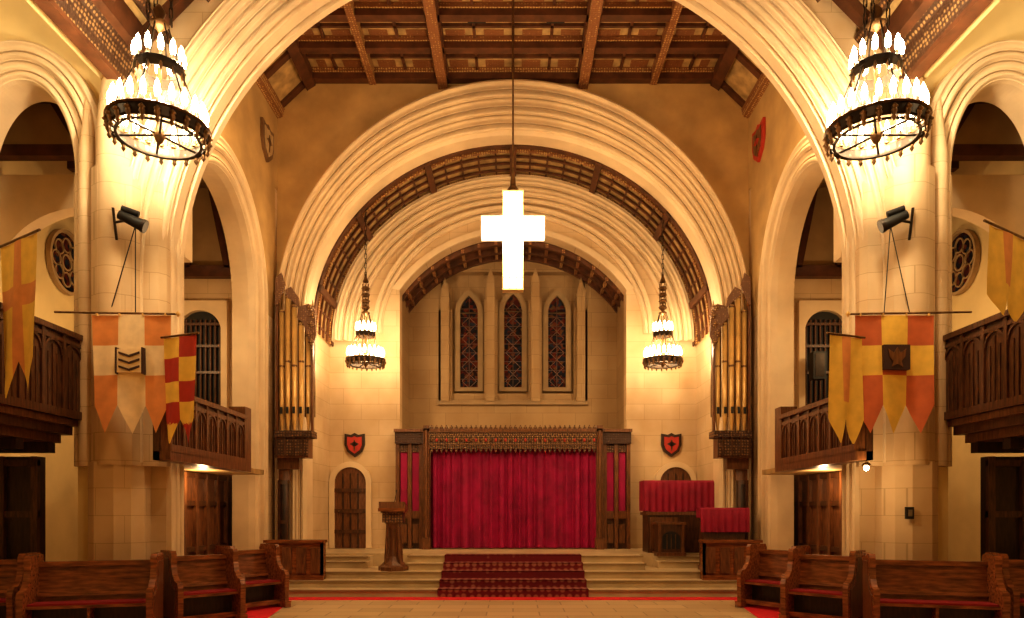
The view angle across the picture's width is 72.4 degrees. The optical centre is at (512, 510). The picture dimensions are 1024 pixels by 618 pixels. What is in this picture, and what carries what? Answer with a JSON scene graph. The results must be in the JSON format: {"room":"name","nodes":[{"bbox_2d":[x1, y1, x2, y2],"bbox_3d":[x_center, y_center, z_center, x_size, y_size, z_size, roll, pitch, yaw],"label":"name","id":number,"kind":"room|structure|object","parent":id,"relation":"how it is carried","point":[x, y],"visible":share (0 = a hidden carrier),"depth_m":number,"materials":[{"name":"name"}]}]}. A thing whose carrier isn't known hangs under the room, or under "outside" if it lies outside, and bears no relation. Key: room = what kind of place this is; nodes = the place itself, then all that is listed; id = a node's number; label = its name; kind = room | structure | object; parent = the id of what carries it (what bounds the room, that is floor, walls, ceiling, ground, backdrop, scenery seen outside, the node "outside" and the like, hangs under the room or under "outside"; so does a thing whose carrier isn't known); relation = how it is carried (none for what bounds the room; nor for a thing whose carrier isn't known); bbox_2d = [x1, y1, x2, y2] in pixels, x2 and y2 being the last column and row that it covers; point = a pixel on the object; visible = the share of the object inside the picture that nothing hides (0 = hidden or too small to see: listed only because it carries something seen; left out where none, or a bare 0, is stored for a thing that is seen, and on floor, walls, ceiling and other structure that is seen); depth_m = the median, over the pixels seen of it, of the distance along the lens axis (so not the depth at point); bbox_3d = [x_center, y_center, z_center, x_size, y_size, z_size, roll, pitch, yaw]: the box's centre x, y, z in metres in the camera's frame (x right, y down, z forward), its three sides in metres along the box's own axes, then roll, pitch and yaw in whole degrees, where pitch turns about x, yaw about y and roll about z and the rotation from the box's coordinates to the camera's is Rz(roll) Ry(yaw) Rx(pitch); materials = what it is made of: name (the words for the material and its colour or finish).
{"room":"house of worship","nodes":[
{"label":"house of worship","id":0,"kind":"room"},
{"bbox_2d":[0,161,77,560],"bbox_3d":[-9.650,-3.050,13.950,0.300,9.600,4.700,0,0,0],"label":"wall","id":1,"kind":"structure","parent":0,"point":[61,476],"depth_m":14.57,"materials":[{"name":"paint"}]},
{"bbox_2d":[45,229,73,295],"bbox_3d":[-9.430,-5.250,14.800,0.100,1.342,1.220,0,0,0],"label":"round window","id":2,"kind":"structure","parent":1,"relation":"in","point":[59,251],"depth_m":14.64,"materials":[{"name":"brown glass"}]},
{"bbox_2d":[0,102,230,278],"bbox_3d":[-7.750,-6.200,13.800,3.500,3.100,4.400,0,0,0],"label":"ceiling","id":3,"kind":"structure","parent":0,"point":[28,203],"depth_m":12.80,"materials":[{"name":"beige paint"}]},
{"bbox_2d":[26,0,209,80],"bbox_3d":[-4.725,-8.650,5.550,3.250,4.200,11.100,0,0,0],"label":"ceiling","id":4,"kind":"structure","parent":0,"point":[101,33],"depth_m":10.14,"materials":[{"name":"brown wood"}]},
{"bbox_2d":[102,0,212,166],"bbox_3d":[-4.800,-6.640,9.500,1.355,3.360,1.342,0,0,0],"label":"chandelier","id":5,"kind":"object","parent":4,"relation":"hanging from","point":[116,108],"visible":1,"depth_m":9.35,"materials":[{"name":"metal"}]},
{"bbox_2d":[74,76,169,559],"bbox_3d":[-6.170,-2.650,11.010,1.460,8.800,0.980,0,0,0],"label":"column","id":6,"kind":"object","parent":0,"point":[119,485],"depth_m":10.70,"materials":[{"name":"beige stone"}]},
{"bbox_2d":[54,311,180,433],"bbox_3d":[-5.760,-2.025,10.193,1.840,1.790,0.135,0,0,0],"label":"banner","id":7,"kind":"object","parent":6,"relation":"attached to","point":[128,350],"visible":0.98,"depth_m":10.20,"materials":[{"name":"orange fabric"}]},
{"bbox_2d":[160,332,199,443],"bbox_3d":[-4.955,-1.784,10.209,0.334,1.639,1.238,0,0,-43],"label":"banner","id":8,"kind":"object","parent":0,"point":[180,350],"visible":1,"depth_m":9.99,"materials":[{"name":"red fabric"}]},
{"bbox_2d":[184,471,231,555],"bbox_3d":[-6.310,0.440,13.775,0.180,2.620,4.250,0,0,0],"label":"door","id":9,"kind":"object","parent":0,"point":[207,497],"visible":0.28,"depth_m":14.25,"materials":[{"name":"brown wood"}]},
{"bbox_2d":[184,179,231,406],"bbox_3d":[-7.750,-3.050,16.150,3.500,9.600,0.300,0,0,0],"label":"wall","id":10,"kind":"structure","parent":0,"point":[194,289],"depth_m":16.00,"materials":[{"name":"beige paint"}]},
{"bbox_2d":[184,300,228,407],"bbox_3d":[-7.100,-3.510,15.920,1.240,2.520,0.140,0,0,0],"label":"window","id":11,"kind":"structure","parent":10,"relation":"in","point":[210,318],"depth_m":15.91,"materials":[{"name":"stone"}]},
{"bbox_2d":[203,82,277,538],"bbox_3d":[-5.772,-4.500,14.000,0.455,12.500,5.000,0,0,0],"label":"wall","id":12,"kind":"structure","parent":0,"point":[264,193],"depth_m":15.68,"materials":[{"name":"beige stone"}]},
{"bbox_2d":[153,396,263,474],"bbox_3d":[-5.635,-1.360,12.600,1.230,1.220,4.600,0,0,0],"label":"balcony","id":13,"kind":"object","parent":12,"relation":"attached to","point":[219,443],"visible":0.8,"depth_m":11.85,"materials":[{"name":"brown wood"}]},
{"bbox_2d":[166,135,267,555],"bbox_3d":[-5.699,-2.620,13.300,0.601,8.740,4.380,0,0,0],"label":"arch","id":14,"kind":"object","parent":12,"relation":"attached to","point":[224,176],"visible":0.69,"depth_m":14.93,"materials":[{"name":"stone"}]},
{"bbox_2d":[260,117,273,161],"bbox_3d":[-5.495,-8.243,15.700,0.090,0.845,0.702,0,0,0],"label":"shield","id":15,"kind":"object","parent":12,"relation":"attached to","point":[267,137],"depth_m":15.57,"materials":[{"name":"paint"}]},
{"bbox_2d":[313,334,329,548],"bbox_3d":[-5.110,-1.350,17.850,0.380,6.200,1.900,0,0,0],"label":"wall","id":16,"kind":"structure","parent":0,"point":[321,445],"depth_m":18.08,"materials":[{"name":"beige stone"}]},
{"bbox_2d":[402,300,408,428],"bbox_3d":[-3.170,-3.050,20.050,0.260,9.600,1.700,0,0,0],"label":"wall","id":17,"kind":"structure","parent":0,"point":[405,311],"depth_m":19.80,"materials":[{"name":"stone"}]},
{"bbox_2d":[0,0,1023,560],"bbox_3d":[0.000,-4.500,11.350,24.000,12.500,0.500,0,0,0],"label":"wall","id":18,"kind":"structure","parent":0,"point":[841,27],"depth_m":11.10,"materials":[{"name":"beige paint"}]},
{"bbox_2d":[0,456,44,560],"bbox_3d":[-8.500,0.450,10.980,2.200,2.600,0.200,0,0,0],"label":"door","id":19,"kind":"structure","parent":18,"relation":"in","point":[22,479],"depth_m":10.95,"materials":[{"name":"brown wood"}]},
{"bbox_2d":[0,302,82,452],"bbox_3d":[-8.580,-1.795,9.565,3.920,1.810,2.630,0,0,0],"label":"balcony","id":20,"kind":"object","parent":18,"relation":"attached to","point":[34,417],"visible":0.73,"depth_m":10.05,"materials":[{"name":"brown wood"}]},
{"bbox_2d":[0,228,40,397],"bbox_3d":[-6.242,-2.434,8.812,1.150,2.004,0.086,0,0,32],"label":"banner","id":21,"kind":"object","parent":20,"relation":"attached to","point":[19,258],"visible":1,"depth_m":8.78,"materials":[{"name":"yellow fabric"}]},
{"bbox_2d":[0,40,97,172],"bbox_3d":[-7.750,-4.245,11.225,2.900,6.190,0.750,0,0,0],"label":"arch","id":22,"kind":"object","parent":18,"relation":"attached to","point":[31,73],"visible":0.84,"depth_m":10.98,"materials":[{"name":"stone"}]},
{"bbox_2d":[111,205,148,311],"bbox_3d":[-5.769,-3.776,10.461,0.655,1.557,0.316,0,0,0],"label":"spotlight","id":23,"kind":"object","parent":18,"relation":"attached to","point":[130,216],"visible":0.91,"depth_m":10.39,"materials":[{"name":"metal"}]},
{"bbox_2d":[130,0,895,464],"bbox_3d":[0.000,-5.260,11.127,12.240,9.020,0.846,0,0,0],"label":"arch","id":24,"kind":"object","parent":18,"relation":"attached to","point":[240,39],"visible":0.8,"depth_m":10.96,"materials":[{"name":"stone"}]},
{"bbox_2d":[877,205,913,311],"bbox_3d":[5.730,-3.776,10.461,0.578,1.557,0.316,0,0,0],"label":"spotlight","id":25,"kind":"object","parent":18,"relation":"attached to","point":[895,216],"visible":0.95,"depth_m":10.40,"materials":[{"name":"metal"}]},
{"bbox_2d":[929,40,1023,172],"bbox_3d":[7.750,-4.245,11.225,2.900,6.190,0.750,0,0,0],"label":"arch","id":26,"kind":"object","parent":18,"relation":"attached to","point":[992,73],"visible":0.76,"depth_m":10.98,"materials":[{"name":"stone"}]},
{"bbox_2d":[943,309,1023,452],"bbox_3d":[8.580,-1.795,9.565,3.920,1.810,2.630,0,0,0],"label":"balcony","id":27,"kind":"object","parent":18,"relation":"attached to","point":[984,358],"visible":0.99,"depth_m":9.93,"materials":[{"name":"brown wood"}]},
{"bbox_2d":[983,219,1023,321],"bbox_3d":[6.200,-2.977,8.786,1.150,1.118,0.086,0,0,-32],"label":"banner","id":28,"kind":"object","parent":27,"relation":"attached to","point":[1005,269],"visible":1,"depth_m":8.73,"materials":[{"name":"yellow fabric"}]},
{"bbox_2d":[981,456,1023,560],"bbox_3d":[8.500,0.450,10.980,2.200,2.600,0.200,0,0,0],"label":"door","id":29,"kind":"structure","parent":18,"relation":"in","point":[1002,478],"depth_m":10.95,"materials":[{"name":"brown wood"}]},
{"bbox_2d":[268,600,756,617],"bbox_3d":[0.000,1.850,9.000,24.000,0.200,24.000,0,0,0],"label":"floor","id":30,"kind":"structure","parent":0,"point":[299,608],"depth_m":12.57,"materials":[{"name":"tile"}]},
{"bbox_2d":[245,600,289,617],"bbox_3d":[-6.725,1.745,11.350,5.550,0.010,4.700,0,0,0],"label":"carpet","id":31,"kind":"object","parent":30,"relation":"on","point":[265,611],"visible":0.3,"depth_m":12.12,"materials":[{"name":"red carpet"}]},
{"bbox_2d":[0,552,40,617],"bbox_3d":[-7.758,1.174,9.959,1.620,1.130,0.840,0,0,-8],"label":"pew","id":32,"kind":"object","parent":31,"relation":"on","point":[11,570],"visible":0.38,"depth_m":9.97,"materials":[{"name":"brown wood"}]},
{"bbox_2d":[15,552,163,617],"bbox_3d":[-5.867,1.174,9.808,1.670,1.130,0.840,0,0,-16],"label":"pew","id":33,"kind":"object","parent":31,"relation":"on","point":[83,588],"visible":1,"depth_m":9.86,"materials":[{"name":"brown wood"}]},
{"bbox_2d":[160,548,247,617],"bbox_3d":[-4.892,1.174,11.042,1.070,1.130,0.840,0,0,-45],"label":"pew","id":34,"kind":"object","parent":31,"relation":"on","point":[211,585],"visible":0.97,"depth_m":11.08,"materials":[{"name":"brown wood"}]},
{"bbox_2d":[215,543,290,612],"bbox_3d":[-4.669,1.174,12.534,0.840,1.130,1.020,0,0,35],"label":"pew","id":35,"kind":"object","parent":31,"relation":"on","point":[266,579],"visible":0.66,"depth_m":12.70,"materials":[{"name":"brown wood"}]},
{"bbox_2d":[289,597,736,599],"bbox_3d":[0.000,1.744,13.940,9.200,0.012,0.400,0,0,0],"label":"carpet strip","id":36,"kind":"object","parent":30,"relation":"on","point":[290,598],"visible":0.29,"depth_m":13.90,"materials":[{"name":"red carpet"}]},
{"bbox_2d":[736,600,780,617],"bbox_3d":[6.725,1.745,11.350,5.550,0.010,4.700,0,0,0],"label":"carpet","id":37,"kind":"object","parent":30,"relation":"on","point":[760,611],"visible":0.3,"depth_m":12.12,"materials":[{"name":"red carpet"}]},
{"bbox_2d":[735,543,810,612],"bbox_3d":[4.669,1.174,12.534,0.840,1.130,1.020,0,0,-35],"label":"pew","id":38,"kind":"object","parent":37,"relation":"on","point":[759,579],"visible":0.65,"depth_m":12.70,"materials":[{"name":"brown wood"}]},
{"bbox_2d":[778,548,865,617],"bbox_3d":[4.892,1.174,11.042,1.070,1.130,0.840,0,0,45],"label":"pew","id":39,"kind":"object","parent":37,"relation":"on","point":[812,585],"visible":0.98,"depth_m":11.09,"materials":[{"name":"brown wood"}]},
{"bbox_2d":[862,552,1010,617],"bbox_3d":[5.867,1.174,9.808,1.670,1.130,0.840,0,0,16],"label":"pew","id":40,"kind":"object","parent":37,"relation":"on","point":[890,588],"visible":1,"depth_m":9.86,"materials":[{"name":"brown wood"}]},
{"bbox_2d":[985,552,1023,617],"bbox_3d":[7.758,1.174,9.959,1.620,1.130,0.840,0,0,8],"label":"pew","id":41,"kind":"object","parent":37,"relation":"on","point":[1012,569],"visible":0.38,"depth_m":9.95,"materials":[{"name":"brown wood"}]},
{"bbox_2d":[256,0,769,118],"bbox_3d":[0.000,-9.830,14.015,11.200,1.200,5.030,0,0,0],"label":"ceiling","id":42,"kind":"structure","parent":0,"point":[442,43],"depth_m":15.20,"materials":[{"name":"brown wood"}]},
{"bbox_2d":[481,0,544,292],"bbox_3d":[0.000,-7.312,14.000,1.260,5.835,0.273,0,0,0],"label":"cross","id":43,"kind":"object","parent":42,"relation":"hanging from","point":[512,228],"visible":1,"depth_m":13.92,"materials":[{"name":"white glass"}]},
{"bbox_2d":[330,205,695,547],"bbox_3d":[0.000,-3.850,19.000,10.600,11.200,0.400,0,0,0],"label":"wall","id":44,"kind":"structure","parent":0,"point":[369,403],"depth_m":18.80,"materials":[{"name":"beige stone"}]},
{"bbox_2d":[329,461,371,547],"bbox_3d":[-4.340,-0.165,18.710,1.120,2.310,0.160,0,0,0],"label":"door","id":45,"kind":"structure","parent":44,"relation":"in","point":[350,483],"depth_m":18.70,"materials":[{"name":"brown wood"}]},
{"bbox_2d":[344,433,364,456],"bbox_3d":[-4.240,-1.765,18.745,0.540,0.650,0.090,0,0,0],"label":"shield","id":46,"kind":"object","parent":44,"relation":"attached to","point":[354,443],"depth_m":18.71,"materials":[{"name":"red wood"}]},
{"bbox_2d":[331,174,694,342],"bbox_3d":[0.000,-6.700,18.597,9.600,4.380,0.445,0,0,0],"label":"arch","id":47,"kind":"object","parent":44,"relation":"attached to","point":[422,213],"visible":0.92,"depth_m":18.57,"materials":[{"name":"stone"}]},
{"bbox_2d":[661,433,681,456],"bbox_3d":[4.240,-1.765,18.745,0.540,0.650,0.090,0,0,0],"label":"shield","id":48,"kind":"object","parent":44,"relation":"attached to","point":[671,443],"depth_m":18.71,"materials":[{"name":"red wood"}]},
{"bbox_2d":[654,461,696,479],"bbox_3d":[4.340,-0.165,18.710,1.120,2.310,0.160,0,0,0],"label":"door","id":49,"kind":"structure","parent":44,"relation":"in","point":[675,470],"depth_m":18.67,"materials":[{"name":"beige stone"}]},
{"bbox_2d":[277,84,748,275],"bbox_3d":[0.000,-4.500,16.700,12.000,12.500,0.400,0,0,0],"label":"wall","id":50,"kind":"structure","parent":0,"point":[323,120],"depth_m":16.50,"materials":[{"name":"beige paint"}]},
{"bbox_2d":[274,79,751,538],"bbox_3d":[0.000,-4.474,16.545,11.040,11.048,0.810,0,0,0],"label":"arch","id":51,"kind":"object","parent":50,"relation":"attached to","point":[427,128],"depth_m":16.30,"materials":[{"name":"stone"}]},
{"bbox_2d":[409,261,616,537],"bbox_3d":[0.000,-3.050,20.750,6.600,9.600,0.500,0,0,0],"label":"wall","id":52,"kind":"structure","parent":0,"point":[601,318],"depth_m":20.50,"materials":[{"name":"stone"}]},
{"bbox_2d":[455,290,482,391],"bbox_3d":[-1.300,-5.020,20.715,0.840,2.980,0.150,0,0,0],"label":"window","id":53,"kind":"structure","parent":52,"relation":"in","point":[468,308],"depth_m":20.75,"materials":[{"name":"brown glass"}]},
{"bbox_2d":[437,267,588,404],"bbox_3d":[0.000,-5.100,20.570,4.400,4.000,0.460,0,0,0],"label":"window frame","id":54,"kind":"structure","parent":52,"relation":"in","point":[490,396],"depth_m":20.34,"materials":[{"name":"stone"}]},
{"bbox_2d":[499,293,526,391],"bbox_3d":[0.000,-5.045,20.715,0.840,3.030,0.150,0,0,0],"label":"window","id":55,"kind":"structure","parent":52,"relation":"in","point":[512,307],"depth_m":20.75,"materials":[{"name":"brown glass"}]},
{"bbox_2d":[543,290,570,391],"bbox_3d":[1.300,-5.020,20.715,0.840,2.980,0.150,0,0,0],"label":"window","id":56,"kind":"structure","parent":52,"relation":"in","point":[557,308],"depth_m":20.75,"materials":[{"name":"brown glass"}]},
{"bbox_2d":[314,145,711,346],"bbox_3d":[0.000,-6.735,17.850,10.060,4.650,1.900,0,0,0],"label":"soffit panel","id":57,"kind":"object","parent":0,"point":[452,168],"visible":0.82,"depth_m":17.71,"materials":[{"name":"brown wood"}]},
{"bbox_2d":[345,207,385,370],"bbox_3d":[-3.620,-5.492,17.200,1.018,3.956,1.008,0,0,0],"label":"chandelier","id":58,"kind":"object","parent":57,"relation":"hanging from","point":[366,361],"visible":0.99,"depth_m":17.11,"materials":[{"name":"metal"}]},
{"bbox_2d":[642,210,683,371],"bbox_3d":[3.680,-5.467,17.200,1.018,3.906,1.008,0,0,0],"label":"chandelier","id":59,"kind":"object","parent":57,"relation":"hanging from","point":[666,361],"visible":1,"depth_m":17.10,"materials":[{"name":"metal"}]},
{"bbox_2d":[289,548,736,596],"bbox_3d":[0.000,1.300,17.335,10.700,0.900,6.330,0,0,0],"label":"steps","id":60,"kind":"structure","parent":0,"point":[350,572],"depth_m":15.00,"materials":[{"name":"stone"}]},
{"bbox_2d":[263,539,326,579],"bbox_3d":[-4.600,1.029,14.815,1.260,0.840,0.330,0,0,0],"label":"desk","id":61,"kind":"object","parent":60,"relation":"on","point":[304,559],"visible":0.73,"depth_m":14.69,"materials":[{"name":"brown wood"}]},
{"bbox_2d":[274,273,316,538],"bbox_3d":[-4.919,-1.960,15.865,1.002,6.820,0.430,0,0,0],"label":"organ case","id":62,"kind":"object","parent":60,"relation":"on","point":[290,446],"visible":0.97,"depth_m":15.82,"materials":[{"name":"brown wood"}]},
{"bbox_2d":[378,489,407,570],"bbox_3d":[-2.620,0.409,15.380,0.680,1.780,0.680,0,0,0],"label":"lectern","id":63,"kind":"object","parent":60,"relation":"on","point":[393,513],"visible":1,"depth_m":15.21,"materials":[{"name":"brown wood"}]},
{"bbox_2d":[394,425,631,548],"bbox_3d":[0.000,-0.625,18.435,6.240,3.250,0.570,0,0,0],"label":"screen","id":64,"kind":"object","parent":60,"relation":"on","point":[495,487],"visible":0.99,"depth_m":18.45,"materials":[{"name":"brown wood"}]},
{"bbox_2d":[437,554,588,596],"bbox_3d":[0.000,1.366,15.127,3.060,0.768,1.945,0,0,0],"label":"area rug","id":65,"kind":"object","parent":60,"relation":"on","point":[462,575],"visible":1,"depth_m":14.96,"materials":[{"name":"red carpet"}]},
{"bbox_2d":[652,522,685,555],"bbox_3d":[3.660,0.650,16.420,0.680,0.780,0.520,0,0,0],"label":"base cabinet","id":66,"kind":"object","parent":60,"relation":"on","point":[668,536],"visible":0.99,"depth_m":16.19,"materials":[{"name":"brown wood"}]},
{"bbox_2d":[639,480,713,552],"bbox_3d":[4.020,0.130,17.100,1.730,1.740,0.800,0,0,0],"label":"organ console","id":67,"kind":"object","parent":60,"relation":"on","point":[659,500],"visible":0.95,"depth_m":16.86,"materials":[{"name":"red fabric"}]},
{"bbox_2d":[696,508,749,569],"bbox_3d":[4.600,0.613,15.385,1.060,1.370,0.490,0,0,0],"label":"curtain","id":68,"kind":"object","parent":60,"relation":"on","point":[714,523],"visible":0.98,"depth_m":15.18,"materials":[{"name":"red fabric"}]},
{"bbox_2d":[709,273,751,538],"bbox_3d":[4.919,-1.960,15.865,1.002,6.820,0.430,0,0,0],"label":"organ case","id":69,"kind":"object","parent":60,"relation":"on","point":[733,446],"visible":0.98,"depth_m":15.80,"materials":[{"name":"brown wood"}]},
{"bbox_2d":[699,539,762,579],"bbox_3d":[4.600,1.029,14.815,1.260,0.840,0.330,0,0,0],"label":"desk","id":70,"kind":"object","parent":60,"relation":"on","point":[720,559],"visible":0.73,"depth_m":14.69,"materials":[{"name":"brown wood"}]},
{"bbox_2d":[402,241,623,312],"bbox_3d":[0.000,-6.620,20.000,6.100,1.700,1.600,0,0,0],"label":"ceiling","id":71,"kind":"structure","parent":0,"point":[486,252],"depth_m":19.84,"materials":[{"name":"brown wood"}]},
{"bbox_2d":[617,300,623,428],"bbox_3d":[3.170,-3.050,20.050,0.260,9.600,1.700,0,0,0],"label":"wall","id":72,"kind":"structure","parent":0,"point":[620,311],"depth_m":19.80,"materials":[{"name":"stone"}]},
{"bbox_2d":[696,334,712,479],"bbox_3d":[5.110,-1.350,17.850,0.380,6.200,1.900,0,0,0],"label":"wall","id":73,"kind":"structure","parent":0,"point":[704,445],"depth_m":18.08,"materials":[{"name":"beige stone"}]},
{"bbox_2d":[748,82,822,538],"bbox_3d":[5.772,-4.500,14.000,0.455,12.500,5.000,0,0,0],"label":"wall","id":74,"kind":"structure","parent":0,"point":[761,193],"depth_m":15.68,"materials":[{"name":"beige stone"}]},
{"bbox_2d":[752,117,765,161],"bbox_3d":[5.495,-8.243,15.700,0.090,0.845,0.702,0,0,0],"label":"shield","id":75,"kind":"object","parent":74,"relation":"attached to","point":[758,137],"depth_m":15.57,"materials":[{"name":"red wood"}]},
{"bbox_2d":[758,135,859,555],"bbox_3d":[5.699,-2.620,13.300,0.601,8.740,4.380,0,0,0],"label":"arch","id":76,"kind":"object","parent":74,"relation":"attached to","point":[801,176],"visible":0.58,"depth_m":14.93,"materials":[{"name":"stone"}]},
{"bbox_2d":[762,398,872,474],"bbox_3d":[5.635,-1.360,12.600,1.230,1.220,4.600,0,0,0],"label":"balcony","id":77,"kind":"object","parent":74,"relation":"attached to","point":[806,442],"visible":0.66,"depth_m":11.94,"materials":[{"name":"brown wood"}]},
{"bbox_2d":[861,460,871,470],"bbox_3d":[5.220,-0.670,10.340,0.140,0.160,0.140,0,0,0],"label":"pendant lamp","id":78,"kind":"object","parent":77,"relation":"hanging from","point":[866,464],"visible":1,"depth_m":10.32,"materials":[{"name":"white glass"}]},
{"bbox_2d":[794,471,841,555],"bbox_3d":[6.310,0.440,13.775,0.180,2.620,4.250,0,0,0],"label":"door","id":79,"kind":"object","parent":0,"point":[817,497],"visible":0.27,"depth_m":14.25,"materials":[{"name":"brown wood"}]},
{"bbox_2d":[794,179,841,406],"bbox_3d":[7.750,-3.050,16.150,3.500,9.600,0.300,0,0,0],"label":"wall","id":80,"kind":"structure","parent":0,"point":[804,289],"depth_m":16.00,"materials":[{"name":"beige stone"}]},
{"bbox_2d":[797,300,841,407],"bbox_3d":[7.100,-3.510,15.920,1.240,2.520,0.140,0,0,0],"label":"window","id":81,"kind":"structure","parent":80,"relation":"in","point":[815,318],"depth_m":15.91,"materials":[{"name":"stone"}]},
{"bbox_2d":[808,351,825,380],"bbox_3d":[6.720,-3.200,15.600,0.280,0.600,0.560,0,0,0],"label":"loudspeaker","id":82,"kind":"object","parent":81,"relation":"attached to","point":[817,359],"visible":1,"depth_m":15.33,"materials":[{"name":"metal"}]},
{"bbox_2d":[826,332,865,443],"bbox_3d":[4.955,-1.784,10.209,0.333,1.639,1.238,0,0,43],"label":"banner","id":83,"kind":"object","parent":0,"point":[845,397],"visible":1,"depth_m":9.98,"materials":[{"name":"yellow fabric"}]},
{"bbox_2d":[856,76,951,559],"bbox_3d":[6.170,-2.650,11.010,1.460,8.800,0.980,0,0,0],"label":"column","id":84,"kind":"object","parent":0,"point":[922,181],"depth_m":10.70,"materials":[{"name":"beige stone"}]},
{"bbox_2d":[845,311,971,433],"bbox_3d":[5.760,-2.025,10.190,1.840,1.790,0.140,0,0,0],"label":"banner","id":85,"kind":"object","parent":84,"relation":"attached to","point":[898,350],"visible":0.93,"depth_m":10.20,"materials":[{"name":"orange fabric"}]},
{"bbox_2d":[905,507,913,518],"bbox_3d":[5.980,0.030,10.555,0.120,0.180,0.050,0,0,0],"label":"switch box","id":86,"kind":"object","parent":84,"relation":"attached to","point":[909,511],"depth_m":10.54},
{"bbox_2d":[816,0,999,80],"bbox_3d":[4.725,-8.650,5.550,3.250,4.200,11.100,0,0,0],"label":"ceiling","id":87,"kind":"structure","parent":0,"point":[930,30],"depth_m":10.10,"materials":[{"name":"brown wood"}]},
{"bbox_2d":[822,0,933,166],"bbox_3d":[4.930,-6.565,9.500,1.355,3.210,1.342,0,0,0],"label":"chandelier","id":88,"kind":"object","parent":87,"relation":"hanging from","point":[918,108],"visible":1,"depth_m":9.37,"materials":[{"name":"metal"}]},
{"bbox_2d":[795,102,1023,278],"bbox_3d":[7.750,-6.200,13.800,3.500,3.100,4.400,0,0,0],"label":"ceiling","id":89,"kind":"structure","parent":0,"point":[985,132],"depth_m":12.80,"materials":[{"name":"brown wood"}]},
{"bbox_2d":[948,161,1023,560],"bbox_3d":[9.650,-3.050,13.950,0.300,9.600,4.700,0,0,0],"label":"wall","id":90,"kind":"structure","parent":0,"point":[964,476],"depth_m":14.53,"materials":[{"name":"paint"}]},
{"bbox_2d":[952,229,980,295],"bbox_3d":[9.430,-5.250,14.800,0.100,1.342,1.220,0,0,0],"label":"round window","id":91,"kind":"structure","parent":90,"relation":"in","point":[966,251],"depth_m":14.64,"materials":[{"name":"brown glass"}]}
]}

